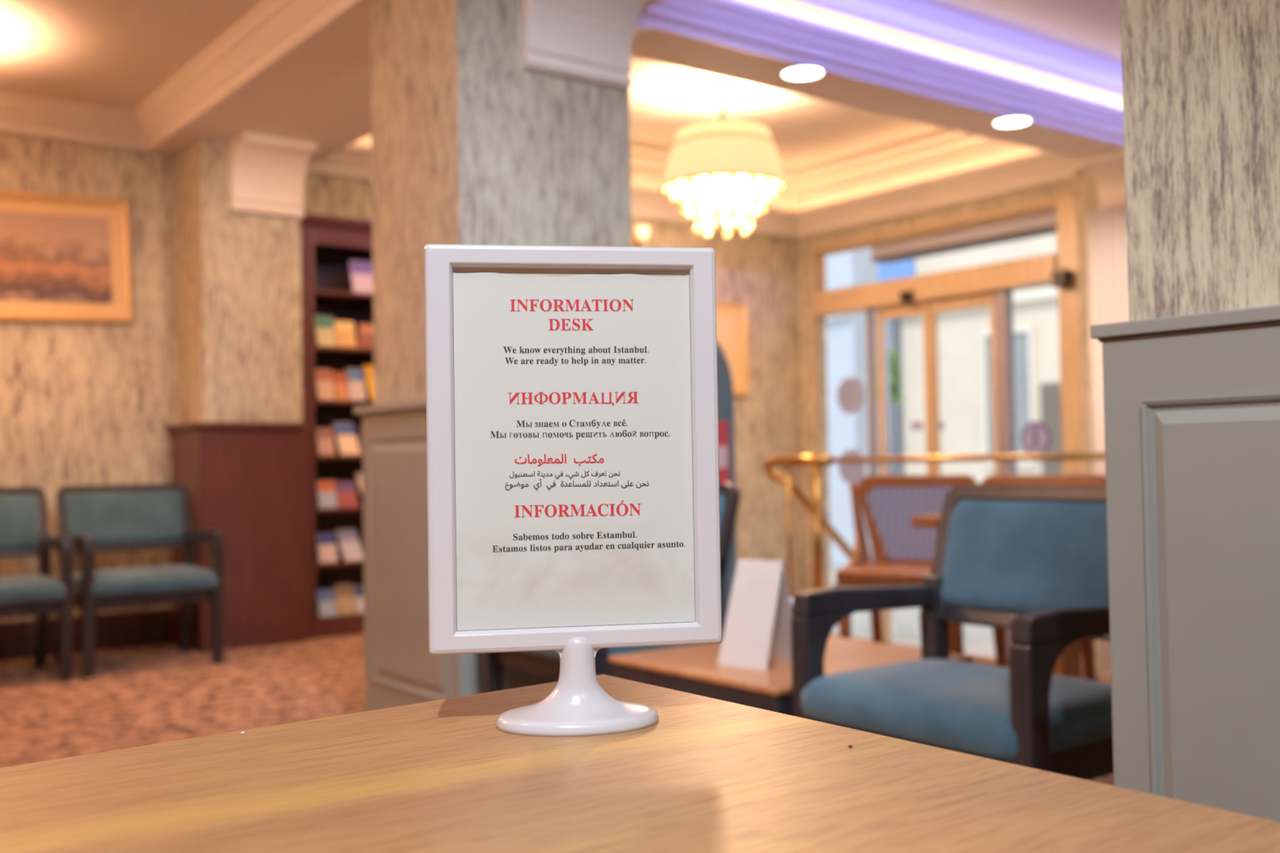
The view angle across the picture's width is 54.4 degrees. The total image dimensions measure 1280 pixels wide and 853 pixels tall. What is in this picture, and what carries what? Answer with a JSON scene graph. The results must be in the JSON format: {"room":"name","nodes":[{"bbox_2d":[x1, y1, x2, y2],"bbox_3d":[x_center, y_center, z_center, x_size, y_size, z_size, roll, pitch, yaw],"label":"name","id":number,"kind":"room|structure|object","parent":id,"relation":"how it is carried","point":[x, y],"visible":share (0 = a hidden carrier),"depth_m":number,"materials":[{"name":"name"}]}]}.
{"room":"hotel lobby","nodes":[
{"label":"hotel lobby","id":0,"kind":"room"},
{"bbox_2d":[0,0,264,111],"bbox_3d":[-3.193,-1.782,3.735,4.610,0.001,4.490,0,-2,-37],"label":"ceiling","id":1,"kind":"structure","parent":0,"point":[115,54],"depth_m":5.64,"materials":[{"name":"paint"}]},
{"bbox_2d":[165,132,316,653],"bbox_3d":[-2.190,-0.173,6.835,0.610,2.730,0.680,0,-2,-37],"label":"pillar","id":2,"kind":"structure","parent":0,"point":[237,434],"depth_m":6.75,"materials":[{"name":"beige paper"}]},
{"bbox_2d":[0,131,804,643],"bbox_3d":[-2.708,-0.171,6.964,10.100,4.150,0.150,0,-2,-37],"label":"wall","id":3,"kind":"structure","parent":0,"point":[82,404],"depth_m":6.86,"materials":[{"name":"beige paper"}]},
{"bbox_2d":[0,190,133,324],"bbox_3d":[-3.244,-0.885,6.468,1.173,0.719,0.034,0,-2,-37],"label":"framed picture","id":4,"kind":"object","parent":3,"relation":"attached to","point":[64,258],"visible":1,"depth_m":6.61,"materials":[{"name":"brown"}]},
{"bbox_2d":[0,210,112,303],"bbox_3d":[-3.244,-0.885,6.468,0.956,0.501,0.002,0,-2,-37],"label":"painting","id":5,"kind":"object","parent":4,"relation":"attached to","point":[46,256],"depth_m":6.58},
{"bbox_2d":[0,608,171,660],"bbox_3d":[-4.627,1.094,5.346,5.100,0.190,0.025,0,-2,-37],"label":"baseboard","id":6,"kind":"structure","parent":3,"relation":"attached to","point":[148,628],"depth_m":6.67,"materials":[{"name":"brown wood"}]},
{"bbox_2d":[0,0,363,151],"bbox_3d":[-3.192,-1.695,3.733,4.610,0.174,4.490,0,-2,-37],"label":"trim","id":7,"kind":"structure","parent":3,"relation":"attached to","point":[274,28],"depth_m":6.12,"materials":[{"name":"paint"}]},
{"bbox_2d":[631,225,649,246],"bbox_3d":[0.005,-1.353,8.882,0.100,0.140,0.149,0,-2,-37],"label":"wall lamp","id":8,"kind":"object","parent":3,"relation":"attached to","point":[642,232],"visible":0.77,"depth_m":8.84,"materials":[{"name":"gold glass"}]},
{"bbox_2d":[306,52,1083,237],"bbox_3d":[0.450,-1.819,7.537,4.170,0.524,2.840,0,-2,-37],"label":"trim","id":9,"kind":"structure","parent":3,"relation":"attached to","point":[946,166],"depth_m":8.93,"materials":[{"name":"paint"}]},
{"bbox_2d":[715,302,748,396],"bbox_3d":[0.435,-0.584,9.248,0.973,0.707,0.034,0,-2,-37],"label":"framed picture","id":10,"kind":"object","parent":3,"relation":"attached to","point":[731,318],"visible":0.38,"depth_m":9.47,"materials":[{"name":"brown"}]},
{"bbox_2d":[716,319,735,379],"bbox_3d":[0.435,-0.584,9.248,0.713,0.447,0.002,0,-2,-37],"label":"print","id":11,"kind":"object","parent":10,"relation":"attached to","point":[726,328],"depth_m":9.43},
{"bbox_2d":[830,633,872,640],"bbox_3d":[0.584,1.560,8.104,0.840,0.450,1.900,0,-2,-37],"label":"trim","id":12,"kind":"structure","parent":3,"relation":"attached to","point":[834,634],"depth_m":7.72,"materials":[{"name":"stone"}]},
{"bbox_2d":[353,0,648,711],"bbox_3d":[-0.402,-0.263,4.698,1.025,2.730,0.970,0,-2,-37],"label":"pillar","id":13,"kind":"structure","parent":0,"point":[494,122],"depth_m":4.48,"materials":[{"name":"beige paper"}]},
{"bbox_2d":[0,633,1114,786],"bbox_3d":[-0.445,1.091,2.192,7.950,0.120,10.100,0,-2,-37],"label":"floor","id":14,"kind":"structure","parent":0,"point":[139,696],"depth_m":5.31,"materials":[{"name":"carpet"}]},
{"bbox_2d":[0,486,73,681],"bbox_3d":[-3.035,0.731,5.749,0.650,0.888,0.610,0,-2,-37],"label":"armchair","id":15,"kind":"object","parent":14,"relation":"on","point":[24,519],"visible":1,"depth_m":5.81,"materials":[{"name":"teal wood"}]},
{"bbox_2d":[55,483,224,678],"bbox_3d":[-2.489,0.735,6.188,0.650,0.888,0.610,0,-2,-37],"label":"armchair","id":16,"kind":"object","parent":14,"relation":"on","point":[131,517],"visible":0.89,"depth_m":6.20,"materials":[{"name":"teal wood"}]},
{"bbox_2d":[301,213,373,639],"bbox_3d":[-1.638,0.004,7.388,0.960,2.390,0.415,0,-2,-37],"label":"bookcase","id":17,"kind":"object","parent":14,"relation":"on","point":[328,243],"visible":0.29,"depth_m":7.26,"materials":[{"name":"brown wood"}]},
{"bbox_2d":[314,368,334,399],"bbox_3d":[-1.814,-0.242,7.159,0.100,0.180,0.057,0,-2,-37],"label":"leaflet","id":18,"kind":"object","parent":17,"relation":"on","point":[323,377],"visible":0.96,"depth_m":7.15,"materials":[{"name":"beige"}]},
{"bbox_2d":[314,315,336,346],"bbox_3d":[-1.815,-0.549,7.171,0.110,0.180,0.057,0,-2,-37],"label":"leaflet","id":19,"kind":"object","parent":17,"relation":"on","point":[324,326],"visible":0.96,"depth_m":7.16,"materials":[{"name":"beige paper"}]},
{"bbox_2d":[315,427,335,454],"bbox_3d":[-1.807,0.086,7.147,0.100,0.156,0.051,0,-2,-37],"label":"leaflet","id":20,"kind":"object","parent":17,"relation":"on","point":[324,436],"visible":0.96,"depth_m":7.14,"materials":[{"name":"brown"}]},
{"bbox_2d":[315,480,337,507],"bbox_3d":[-1.798,0.388,7.142,0.110,0.156,0.051,0,-2,-37],"label":"leaflet","id":21,"kind":"object","parent":17,"relation":"on","point":[326,490],"visible":1,"depth_m":7.13,"materials":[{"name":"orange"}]},
{"bbox_2d":[316,588,336,617],"bbox_3d":[-1.793,1.016,7.121,0.100,0.164,0.053,0,-2,-37],"label":"leaflet","id":22,"kind":"object","parent":17,"relation":"on","point":[326,597],"visible":0.89,"depth_m":7.12,"materials":[{"name":"blue"}]},
{"bbox_2d":[315,533,337,562],"bbox_3d":[-1.794,0.694,7.134,0.110,0.164,0.053,0,-2,-37],"label":"leaflet","id":23,"kind":"object","parent":17,"relation":"on","point":[326,542],"visible":0.96,"depth_m":7.13,"materials":[{"name":"grey paper"}]},
{"bbox_2d":[332,372,349,399],"bbox_3d":[-1.735,-0.233,7.217,0.080,0.164,0.053,0,-2,-37],"label":"leaflet","id":24,"kind":"object","parent":17,"relation":"on","point":[340,379],"visible":1,"depth_m":7.21,"materials":[{"name":"brown paper"}]},
{"bbox_2d":[333,582,355,615],"bbox_3d":[-1.705,1.005,7.192,0.110,0.189,0.059,0,-2,-37],"label":"leaflet","id":25,"kind":"object","parent":17,"relation":"on","point":[344,593],"visible":0.93,"depth_m":7.19,"materials":[{"name":"beige"}]},
{"bbox_2d":[333,320,356,346],"bbox_3d":[-1.715,-0.536,7.243,0.120,0.156,0.051,0,-2,-37],"label":"leaflet","id":26,"kind":"object","parent":17,"relation":"on","point":[344,331],"visible":1,"depth_m":7.24,"materials":[{"name":"brown paper"}]},
{"bbox_2d":[332,422,360,454],"bbox_3d":[-1.705,0.070,7.231,0.148,0.189,0.059,0,-2,-37],"label":"leaflet","id":27,"kind":"object","parent":17,"relation":"on","point":[345,435],"visible":1,"depth_m":7.22,"materials":[{"name":"beige paper"}]},
{"bbox_2d":[335,481,358,507],"bbox_3d":[-1.700,0.393,7.215,0.120,0.148,0.049,0,-2,-37],"label":"leaflet","id":28,"kind":"object","parent":17,"relation":"on","point":[346,491],"visible":1,"depth_m":7.21,"materials":[{"name":"red paper"}]},
{"bbox_2d":[335,528,363,560],"bbox_3d":[-1.683,0.687,7.221,0.156,0.180,0.057,0,-2,-37],"label":"leaflet","id":29,"kind":"object","parent":17,"relation":"on","point":[348,539],"visible":0.93,"depth_m":7.21,"materials":[{"name":"grey"}]},
{"bbox_2d":[346,368,366,400],"bbox_3d":[-1.659,-0.245,7.279,0.100,0.189,0.059,0,-2,-37],"label":"leaflet","id":30,"kind":"object","parent":17,"relation":"on","point":[356,384],"visible":1,"depth_m":7.27,"materials":[{"name":"grey"}]},
{"bbox_2d":[353,585,364,613],"bbox_3d":[-1.598,1.013,7.271,0.140,0.172,0.055,0,-2,-37],"label":"leaflet","id":31,"kind":"object","parent":17,"relation":"on","point":[358,590],"visible":0.32,"depth_m":7.24,"materials":[{"name":"grey paper"}]},
{"bbox_2d":[355,472,363,497],"bbox_3d":[-1.581,0.369,7.314,0.173,0.197,0.061,0,-2,-37],"label":"leaflet","id":32,"kind":"object","parent":17,"relation":"on","point":[358,475],"visible":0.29,"depth_m":7.28,"materials":[{"name":"beige paper"}]},
{"bbox_2d":[348,260,373,293],"bbox_3d":[-1.623,-0.876,7.333,0.170,0.197,0.061,0,-2,-37],"label":"leaflet","id":33,"kind":"object","parent":17,"relation":"on","point":[361,272],"visible":0.64,"depth_m":7.32,"materials":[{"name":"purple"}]},
{"bbox_2d":[360,425,362,454],"bbox_3d":[-1.591,0.079,7.314,0.117,0.172,0.055,0,-2,-37],"label":"leaflet","id":34,"kind":"object","parent":17,"relation":"on","point":[361,425],"visible":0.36,"depth_m":7.28,"materials":[{"name":"purple"}]},
{"bbox_2d":[357,323,373,347],"bbox_3d":[-1.614,-0.532,7.318,0.117,0.148,0.049,0,-2,-37],"label":"leaflet","id":35,"kind":"object","parent":17,"relation":"on","point":[365,336],"visible":0.86,"depth_m":7.31,"materials":[{"name":"red"}]},
{"bbox_2d":[362,364,373,400],"bbox_3d":[-1.561,-0.257,7.357,0.136,0.213,0.065,0,-2,-37],"label":"leaflet","id":36,"kind":"object","parent":17,"relation":"on","point":[368,369],"visible":0.43,"depth_m":7.33,"materials":[{"name":"orange"}]},
{"bbox_2d":[480,483,740,693],"bbox_3d":[-0.103,0.634,4.028,0.610,0.888,0.650,0,-2,-37],"label":"armchair","id":37,"kind":"object","parent":14,"relation":"on","point":[544,662],"visible":0.06,"depth_m":3.93,"materials":[{"name":"grey wood"}]},
{"bbox_2d":[0,674,1279,852],"bbox_3d":[-0.347,0.580,-0.038,1.902,0.770,1.446,0,-2,-37],"label":"reception desk","id":38,"kind":"object","parent":14,"relation":"on","point":[712,775],"visible":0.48,"depth_m":0.71,"materials":[{"name":"brown wood"}]},
{"bbox_2d":[424,244,722,737],"bbox_3d":[-0.048,0.042,0.914,0.214,0.350,0.086,-1,-2,-10],"label":"information sign","id":39,"kind":"object","parent":38,"relation":"on","point":[573,494],"visible":1,"depth_m":0.91,"materials":[{"name":"white plastic"}]},
{"bbox_2d":[716,342,737,623],"bbox_3d":[0.242,0.330,5.693,0.467,1.582,0.300,-1,-2,0],"label":"display board","id":40,"kind":"object","parent":14,"relation":"on","point":[725,384],"visible":0.19,"depth_m":5.68,"materials":[{"name":"blue plastic"}]},
{"bbox_2d":[719,445,727,467],"bbox_3d":[0.348,0.140,5.677,0.101,0.100,0.004,-1,-2,0],"label":"print","id":41,"kind":"object","parent":40,"relation":"attached to","point":[722,449],"depth_m":5.67,"materials":[{"name":"pink"}]},
{"bbox_2d":[718,421,728,484],"bbox_3d":[0.292,0.140,5.678,0.179,0.324,0.137,0,-2,-37],"label":"print","id":42,"kind":"object","parent":40,"relation":"on","point":[723,426],"depth_m":5.68,"materials":[{"name":"red paper"}]},
{"bbox_2d":[608,635,973,715],"bbox_3d":[0.404,0.836,3.365,0.720,0.430,0.675,0,-2,-37],"label":"table","id":43,"kind":"object","parent":14,"relation":"on","point":[695,669],"visible":0.34,"depth_m":3.23,"materials":[{"name":"brown wood"}]},
{"bbox_2d":[717,559,793,670],"bbox_3d":[0.310,0.485,3.260,0.152,0.268,0.164,-2,-2,39],"label":"menu card","id":44,"kind":"object","parent":43,"relation":"on","point":[757,628],"visible":0.92,"depth_m":3.24,"materials":[{"name":"beige paper"}]},
{"bbox_2d":[743,579,770,593],"bbox_3d":[0.306,0.416,3.239,0.084,0.030,0.009,-2,-2,39],"label":"print","id":45,"kind":"object","parent":44,"relation":"attached to","point":[750,586],"depth_m":3.24,"materials":[{"name":"beige paper"}]},
{"bbox_2d":[833,474,981,654],"bbox_3d":[1.180,0.663,5.604,0.634,0.880,0.566,-2,-2,29],"label":"cafe chair","id":46,"kind":"object","parent":14,"relation":"on","point":[904,553],"visible":0.52,"depth_m":5.79,"materials":[{"name":"orange wood"}]},
{"bbox_2d":[791,484,1113,780],"bbox_3d":[0.775,0.584,2.788,0.610,0.888,0.650,0,-2,-37],"label":"armchair","id":47,"kind":"object","parent":14,"relation":"on","point":[1031,562],"visible":0.67,"depth_m":2.81,"materials":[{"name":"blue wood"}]},
{"bbox_2d":[911,514,1081,678],"bbox_3d":[1.426,0.683,4.270,0.600,0.755,0.750,0,-2,-37],"label":"cafe table","id":48,"kind":"object","parent":14,"relation":"on","point":[1068,663],"visible":0.11,"depth_m":4.23,"materials":[{"name":"orange wood"}]},
{"bbox_2d":[949,474,1106,680],"bbox_3d":[1.562,0.643,5.104,0.634,0.880,0.566,-2,-2,41],"label":"cafe chair","id":49,"kind":"object","parent":14,"relation":"on","point":[1087,647],"visible":0.13,"depth_m":5.23,"materials":[{"name":"orange wood"}]},
{"bbox_2d":[2,0,1124,238],"bbox_3d":[0.327,-1.693,2.892,10.000,0.001,10.100,0,-2,-37],"label":"ceiling","id":50,"kind":"structure","parent":0,"point":[319,92],"depth_m":6.00,"materials":[{"name":"paint"}]},
{"bbox_2d":[780,64,825,79],"bbox_3d":[0.743,-1.613,5.679,0.206,0.009,0.206,0,-2,-37],"label":"recessed light","id":51,"kind":"object","parent":50,"relation":"in","point":[806,72],"visible":1,"depth_m":5.66,"materials":[{"name":"paint"}]},
{"bbox_2d":[991,115,1032,127],"bbox_3d":[1.963,-1.607,6.564,0.206,0.009,0.206,0,-2,-37],"label":"recessed light","id":52,"kind":"object","parent":50,"relation":"in","point":[1018,120],"visible":1,"depth_m":6.55,"materials":[{"name":"paint"}]},
{"bbox_2d":[629,56,942,169],"bbox_3d":[0.446,-2.081,7.545,4.170,0.001,2.840,0,-2,-37],"label":"ceiling","id":53,"kind":"structure","parent":0,"point":[664,100],"depth_m":8.29,"materials":[{"name":"paint"}]},
{"bbox_2d":[662,82,786,239],"bbox_3d":[0.507,-1.623,7.585,0.752,0.914,0.752,0,-2,-26],"label":"chandelier","id":54,"kind":"object","parent":53,"relation":"hanging from","point":[722,162],"visible":1,"depth_m":7.37,"materials":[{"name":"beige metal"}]},
{"bbox_2d":[797,177,1075,633],"bbox_3d":[4.372,-0.315,5.905,0.100,4.150,10.100,0,-2,-37],"label":"door frame","id":55,"kind":"structure","parent":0,"point":[1067,186],"depth_m":9.77,"materials":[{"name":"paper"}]},
{"bbox_2d":[823,309,878,562],"bbox_3d":[1.615,0.467,9.550,0.050,2.685,0.523,0,-2,-37],"label":"sliding door","id":56,"kind":"structure","parent":55,"relation":"in","point":[851,392],"depth_m":9.39,"materials":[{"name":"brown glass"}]},
{"bbox_2d":[638,0,1124,146],"bbox_3d":[2.448,-1.859,4.986,4.070,0.394,3.060,0,-2,-37],"label":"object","id":57,"kind":"structure","parent":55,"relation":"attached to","point":[862,40],"depth_m":5.95,"materials":[{"name":"paint"}]},
{"bbox_2d":[876,301,933,643],"bbox_3d":[1.954,0.449,9.103,0.040,2.685,0.489,0,-2,-37],"label":"door","id":58,"kind":"structure","parent":55,"relation":"in","point":[920,308],"depth_m":9.22,"materials":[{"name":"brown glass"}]},
{"bbox_2d":[898,290,915,303],"bbox_3d":[1.910,-0.929,8.937,0.073,0.080,0.114,0,-2,-37],"label":"sensor","id":59,"kind":"object","parent":55,"relation":"attached to","point":[906,297],"visible":1,"depth_m":8.91,"materials":[{"name":"black plastic"}]},
{"bbox_2d":[812,253,1057,316],"bbox_3d":[2.090,-0.991,8.927,0.210,0.180,2.185,0,-2,-37],"label":"trim","id":60,"kind":"structure","parent":55,"relation":"attached to","point":[1022,273],"depth_m":8.72,"materials":[{"name":"brown wood"}]},
{"bbox_2d":[819,206,1056,291],"bbox_3d":[2.090,-1.241,8.937,0.040,0.320,2.185,0,-2,-37],"label":"window","id":61,"kind":"structure","parent":55,"relation":"in","point":[822,255],"depth_m":9.03,"materials":[{"name":"brown wood"}]},
{"bbox_2d":[810,192,1083,670],"bbox_3d":[2.100,0.166,8.805,0.050,3.230,2.375,0,-2,-37],"label":"trim","id":62,"kind":"structure","parent":55,"relation":"attached to","point":[1066,224],"depth_m":7.96,"materials":[{"name":"brown wood"}]},
{"bbox_2d":[871,211,1056,263],"bbox_3d":[2.421,-1.432,8.766,0.200,0.290,1.940,0,-2,-37],"label":"box","id":63,"kind":"object","parent":55,"relation":"attached to","point":[1045,224],"visible":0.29,"depth_m":8.79,"materials":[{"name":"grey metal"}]},
{"bbox_2d":[928,291,998,475],"bbox_3d":[2.279,0.431,8.674,0.040,2.685,0.580,0,-2,-37],"label":"door","id":64,"kind":"structure","parent":55,"relation":"in","point":[935,306],"depth_m":8.86,"materials":[{"name":"brown wood"}]},
{"bbox_2d":[994,284,1050,659],"bbox_3d":[2.617,0.413,8.229,0.080,2.685,0.529,0,-2,-37],"label":"sliding door","id":65,"kind":"structure","parent":55,"relation":"in","point":[1035,437],"depth_m":8.38,"materials":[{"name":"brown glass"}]},
{"bbox_2d":[1051,268,1071,288],"bbox_3d":[2.675,-0.941,7.915,0.090,0.110,0.100,0,-2,-37],"label":"control box","id":66,"kind":"object","parent":55,"relation":"attached to","point":[1060,278],"visible":1,"depth_m":7.88,"materials":[{"name":"black plastic"}]},
{"bbox_2d":[866,0,1122,79],"bbox_3d":[2.445,-2.056,4.992,4.070,0.001,3.060,0,-2,-37],"label":"ceiling","id":67,"kind":"structure","parent":0,"point":[1086,33],"depth_m":6.21,"materials":[{"name":"paint"}]},
{"bbox_2d":[1075,148,1125,671],"bbox_3d":[2.951,0.059,7.336,0.430,3.330,0.800,0,-2,-37],"label":"pillar","id":68,"kind":"structure","parent":0,"point":[1100,185],"depth_m":7.63,"materials":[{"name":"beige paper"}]},
{"bbox_2d":[1086,205,1128,673],"bbox_3d":[3.092,0.185,7.070,0.048,3.000,1.145,0,-2,-37],"label":"wall","id":69,"kind":"structure","parent":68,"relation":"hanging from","point":[1107,254],"depth_m":7.48,"materials":[{"name":"beige paint"}]},
{"bbox_2d":[1090,0,1279,822],"bbox_3d":[1.055,-0.384,1.335,0.789,2.730,0.789,0,-2,-37],"label":"pillar","id":70,"kind":"structure","parent":0,"point":[1191,380],"depth_m":1.31,"materials":[{"name":"grey wood"}]},
{"bbox_3d":[3.548,1.704,5.197,2.050,0.100,10.100,0,-2,-37],"label":"floor","id":71,"kind":"structure","parent":0,"visible":0},
{"bbox_2d":[763,452,1105,598],"bbox_3d":[1.844,0.919,6.295,0.898,1.587,2.656,0,-2,-37],"label":"brass handrail","id":72,"kind":"object","parent":71,"relation":"on","point":[820,522],"visible":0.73,"depth_m":6.75,"materials":[{"name":"brass"}]},
{"label":"outside","id":73,"kind":"structure","parent":0,"visible":0},
{"bbox_2d":[831,566,995,657],"bbox_3d":[11.277,2.163,24.168,32.800,0.130,65.000,0,-2,-37],"label":"ground","id":74,"kind":"structure","parent":73,"point":[978,640],"depth_m":11.27,"materials":[{"name":"grey concrete"}]},
{"bbox_2d":[825,247,904,567],"bbox_3d":[1.649,-2.607,22.898,4.120,9.600,9.700,0,-2,-37],"label":"building","id":75,"kind":"structure","parent":74,"relation":"on","point":[846,335],"depth_m":18.02,"materials":[{"name":"beige paint"}]},
{"bbox_2d":[860,608,897,636],"bbox_3d":[2.312,1.388,11.366,0.488,0.968,0.480,0,-2,-37],"label":"bistro chair","id":76,"kind":"object","parent":74,"relation":"on","point":[894,620],"visible":0.11,"depth_m":11.37,"materials":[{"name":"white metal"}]},
{"bbox_2d":[884,319,890,456],"bbox_3d":[2.430,-0.377,12.063,0.089,1.323,0.046,0,-2,-37],"label":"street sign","id":77,"kind":"object","parent":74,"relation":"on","point":[886,321],"depth_m":12.10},
{"bbox_2d":[875,347,906,475],"bbox_3d":[3.261,0.476,16.215,0.383,3.040,0.404,0,-2,-37],"label":"evergreen tree","id":78,"kind":"object","parent":74,"relation":"on","point":[893,364],"visible":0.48,"depth_m":16.19,"materials":[{"name":"green plant"}]},
{"bbox_2d":[878,258,915,281],"bbox_3d":[2.501,-1.507,11.978,0.089,0.180,0.461,0,-2,-37],"label":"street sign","id":79,"kind":"object","parent":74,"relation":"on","point":[897,270],"depth_m":11.95,"materials":[{"name":"blue"}]},
{"bbox_2d":[915,607,919,636],"bbox_3d":[2.417,1.369,10.766,0.488,0.968,0.480,0,-2,-37],"label":"bistro chair","id":80,"kind":"object","parent":74,"relation":"on","point":[917,609],"visible":0.07,"depth_m":11.02,"materials":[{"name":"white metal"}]},
{"bbox_2d":[897,233,1062,483],"bbox_3d":[10.209,-2.531,12.937,4.120,8.600,16.100,0,-2,-37],"label":"building","id":81,"kind":"structure","parent":74,"relation":"on","point":[964,335],"depth_m":17.03,"materials":[{"name":"beige paint"}]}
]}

